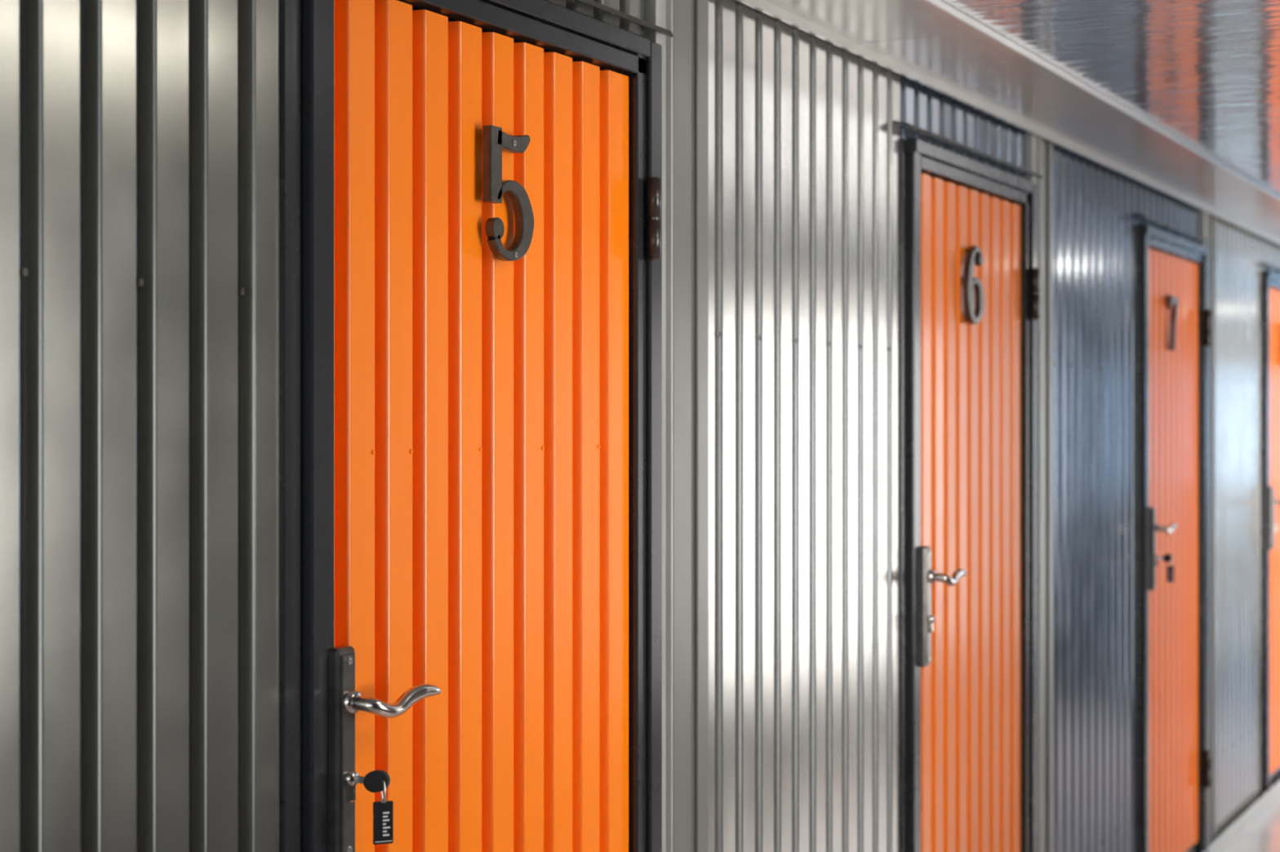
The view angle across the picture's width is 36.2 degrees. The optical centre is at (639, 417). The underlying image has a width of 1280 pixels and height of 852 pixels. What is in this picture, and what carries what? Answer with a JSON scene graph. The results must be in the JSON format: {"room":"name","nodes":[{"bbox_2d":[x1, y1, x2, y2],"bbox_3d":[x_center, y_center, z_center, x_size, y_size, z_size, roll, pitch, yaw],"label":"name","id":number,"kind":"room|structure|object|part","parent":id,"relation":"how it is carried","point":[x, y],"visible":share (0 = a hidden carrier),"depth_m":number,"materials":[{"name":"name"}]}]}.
{"room":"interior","nodes":[
{"label":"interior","id":0,"kind":"room"},
{"bbox_2d":[0,0,1279,851],"bbox_3d":[3.154,0.420,9.299,0.122,2.360,24.600,0,0,28],"label":"wall","id":1,"kind":"structure","parent":0,"point":[140,140],"depth_m":3.38,"materials":[{"name":"metal"}]},
{"bbox_2d":[280,0,662,851],"bbox_3d":[-0.219,0.496,2.765,0.077,2.207,0.954,0,0,28],"label":"frame","id":2,"kind":"object","parent":1,"relation":"attached to","point":[306,26],"visible":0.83,"depth_m":2.38,"materials":[{"name":"paint"}]},
{"bbox_2d":[333,0,628,851],"bbox_3d":[-0.213,0.474,2.763,0.032,2.032,0.787,0,0,28],"label":"leaf","id":3,"kind":"object","parent":1,"relation":"attached to","point":[481,399],"visible":0.96,"depth_m":2.72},
{"bbox_2d":[483,124,533,261],"bbox_3d":[-0.187,-0.312,2.755,0.026,0.183,0.118,0,0,28],"label":"number five","id":4,"kind":"object","parent":3,"relation":"attached to","point":[495,141],"visible":1,"depth_m":2.73,"materials":[{"name":"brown metal"}]},
{"bbox_2d":[328,0,673,851],"bbox_3d":[-0.176,-0.046,2.731,0.084,1.183,1.010,0,0,28],"label":"door","id":5,"kind":"structure","parent":1,"relation":"in","point":[344,702],"depth_m":2.39,"materials":[{"name":"paint"}]},
{"bbox_2d":[354,769,393,844],"bbox_3d":[-0.326,0.473,2.380,0.050,0.090,0.019,0,0,12],"label":"key","id":6,"kind":"object","parent":5,"relation":"attached to","point":[378,780],"visible":1,"depth_m":2.38,"materials":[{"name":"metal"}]},
{"bbox_3d":[-0.317,0.413,2.450,0.074,0.263,0.167,0,0,28],"label":"lever handle","id":7,"kind":"part","parent":5,"relation":"part of","materials":[{"name":"silver metal"}]},
{"bbox_2d":[647,177,661,260],"bbox_3d":[0.025,0.461,3.132,0.022,1.690,0.033,0,0,28],"label":"hinges","id":8,"kind":"object","parent":1,"relation":"attached to","point":[654,184],"visible":1,"depth_m":3.12,"materials":[{"name":"metal"}]},
{"bbox_2d":[644,0,672,851],"bbox_3d":[0.018,0.430,3.219,0.074,2.340,0.066,0,0,28],"label":"trim","id":9,"kind":"structure","parent":1,"relation":"attached to","point":[659,13],"depth_m":3.21,"materials":[{"name":"black metal"}]},
{"bbox_2d":[672,0,708,851],"bbox_3d":[0.059,0.427,3.311,0.062,2.345,0.136,0,0,28],"label":"post","id":10,"kind":"object","parent":1,"relation":"attached to","point":[690,17],"visible":0.54,"depth_m":3.30,"materials":[{"name":"grey metal"}]},
{"bbox_2d":[899,137,1036,851],"bbox_3d":[0.773,0.496,4.656,0.077,2.207,0.954,0,0,28],"label":"frame","id":11,"kind":"object","parent":1,"relation":"attached to","point":[917,157],"visible":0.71,"depth_m":4.26,"materials":[{"name":"paint"}]},
{"bbox_2d":[893,120,1043,666],"bbox_3d":[0.815,-0.046,4.622,0.084,1.183,1.010,0,0,28],"label":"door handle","id":12,"kind":"object","parent":1,"relation":"in","point":[927,576],"depth_m":4.28,"materials":[{"name":"paint"}]},
{"bbox_3d":[0.674,0.413,4.341,0.074,0.263,0.167,0,0,28],"label":"lever handle","id":13,"kind":"part","parent":12,"relation":"part of","materials":[{"name":"silver metal"}]},
{"bbox_2d":[920,173,1021,851],"bbox_3d":[0.778,0.474,4.654,0.032,2.032,0.787,0,0,28],"label":"leaf","id":14,"kind":"object","parent":1,"relation":"attached to","point":[971,374],"visible":0.93,"depth_m":4.64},
{"bbox_2d":[963,245,984,324],"bbox_3d":[0.783,-0.313,4.606,0.026,0.185,0.119,0,0,28],"label":"number plate","id":15,"kind":"object","parent":14,"relation":"attached to","point":[974,252],"visible":1,"depth_m":4.58,"materials":[{"name":"brown metal"}]},
{"bbox_2d":[735,0,1279,244],"bbox_3d":[3.348,-0.752,9.197,0.280,0.017,24.600,0,0,28],"label":"trim","id":16,"kind":"structure","parent":1,"relation":"attached to","point":[935,39],"depth_m":4.45,"materials":[{"name":"metal"}]},
{"bbox_2d":[1026,133,1040,851],"bbox_3d":[1.009,0.430,5.110,0.074,2.340,0.066,0,0,28],"label":"trim","id":17,"kind":"structure","parent":1,"relation":"attached to","point":[1033,141],"depth_m":5.10,"materials":[{"name":"black metal"}]},
{"bbox_2d":[1031,267,1039,319],"bbox_3d":[1.017,0.461,5.023,0.022,1.690,0.033,0,0,28],"label":"hinges","id":18,"kind":"object","parent":1,"relation":"attached to","point":[1035,271],"visible":1,"depth_m":5.01,"materials":[{"name":"metal"}]},
{"bbox_2d":[1040,137,1053,851],"bbox_3d":[1.051,0.427,5.202,0.062,2.345,0.136,0,0,28],"label":"post","id":19,"kind":"object","parent":1,"relation":"attached to","point":[1046,147],"visible":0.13,"depth_m":5.21,"materials":[{"name":"grey metal"}]},
{"bbox_2d":[1136,224,1208,851],"bbox_3d":[1.764,0.496,6.546,0.077,2.207,0.954,0,0,28],"label":"frame","id":20,"kind":"object","parent":1,"relation":"attached to","point":[1148,237],"visible":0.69,"depth_m":6.30,"materials":[{"name":"paint"}]},
{"bbox_2d":[1133,213,1212,591],"bbox_3d":[1.807,-0.046,6.513,0.084,1.183,1.010,0,0,28],"label":"door","id":21,"kind":"structure","parent":1,"relation":"in","point":[1153,527],"depth_m":6.17,"materials":[{"name":"paint"}]},
{"bbox_3d":[1.665,0.413,6.232,0.074,0.263,0.167,0,0,28],"label":"lever handle","id":22,"kind":"part","parent":21,"relation":"part of","materials":[{"name":"silver metal"}]},
{"bbox_2d":[1157,554,1173,582],"bbox_3d":[1.656,0.473,6.162,0.050,0.090,0.019,0,0,12],"label":"key","id":23,"kind":"object","parent":21,"relation":"attached to","point":[1167,557],"visible":1,"depth_m":6.16,"materials":[{"name":"metal"}]},
{"bbox_2d":[1148,248,1197,851],"bbox_3d":[1.770,0.474,6.545,0.032,2.032,0.787,0,0,28],"label":"leaf","id":24,"kind":"object","parent":1,"relation":"attached to","point":[1172,374],"visible":0.86,"depth_m":6.53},
{"bbox_2d":[1166,295,1178,350],"bbox_3d":[1.758,-0.313,6.465,0.026,0.180,0.116,0,0,28],"label":"number plate","id":25,"kind":"object","parent":24,"relation":"attached to","point":[1171,300],"visible":1,"depth_m":6.45,"materials":[{"name":"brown metal"}]},
{"bbox_2d":[1200,209,1209,846],"bbox_3d":[2.000,0.430,7.001,0.074,2.340,0.066,0,0,28],"label":"trim","id":26,"kind":"structure","parent":1,"relation":"attached to","point":[1204,215],"depth_m":6.99,"materials":[{"name":"black metal"}]},
{"bbox_2d":[1204,309,1210,787],"bbox_3d":[2.008,0.461,6.914,0.022,1.690,0.033,0,0,28],"label":"hinges","id":27,"kind":"object","parent":1,"relation":"attached to","point":[1206,312],"visible":1,"depth_m":6.90,"materials":[{"name":"metal"}]},
{"bbox_2d":[1209,213,1215,844],"bbox_3d":[2.042,0.427,7.093,0.062,2.345,0.136,0,0,28],"label":"post","id":28,"kind":"object","parent":1,"relation":"attached to","point":[1212,218],"visible":0.08,"depth_m":7.11,"materials":[{"name":"grey metal"}]},
{"bbox_2d":[1202,779,1279,851],"bbox_3d":[3.226,1.565,9.261,0.006,0.070,24.600,0,0,28],"label":"baseboard","id":29,"kind":"structure","parent":1,"relation":"attached to","point":[1234,831],"depth_m":7.57,"materials":[{"name":"grey metal"}]},
{"bbox_2d":[1259,262,1279,550],"bbox_3d":[2.798,-0.046,8.404,0.084,1.183,1.010,0,0,28],"label":"door","id":30,"kind":"structure","parent":1,"relation":"in","point":[1273,501],"depth_m":8.06,"materials":[{"name":"paint"}]},
{"bbox_3d":[2.657,0.413,8.123,0.074,0.263,0.167,0,0,28],"label":"lever handle","id":31,"kind":"part","parent":30,"relation":"part of","materials":[{"name":"silver metal"}]},
{"bbox_2d":[1261,270,1279,796],"bbox_3d":[2.755,0.496,8.437,0.077,2.207,0.954,0,0,28],"label":"frame","id":32,"kind":"object","parent":1,"relation":"attached to","point":[1271,279],"visible":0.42,"depth_m":8.03,"materials":[{"name":"paint"}]},
{"bbox_2d":[1269,287,1279,775],"bbox_3d":[2.761,0.474,8.436,0.032,2.032,0.787,0,0,28],"label":"leaf","id":33,"kind":"object","parent":1,"relation":"attached to","point":[1274,295],"visible":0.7,"depth_m":8.27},
{"bbox_2d":[733,0,1279,245],"bbox_3d":[4.149,-0.780,8.777,2.370,0.040,24.600,0,0,28],"label":"ceiling","id":34,"kind":"structure","parent":0,"point":[1206,73],"depth_m":4.11,"materials":[{"name":"metal"}]},
{"bbox_2d":[1224,797,1279,851],"bbox_3d":[4.149,1.625,8.777,2.370,0.050,24.600,0,0,28],"label":"floor","id":35,"kind":"structure","parent":0,"point":[1263,835],"depth_m":7.48,"materials":[{"name":"concrete"}]}
]}

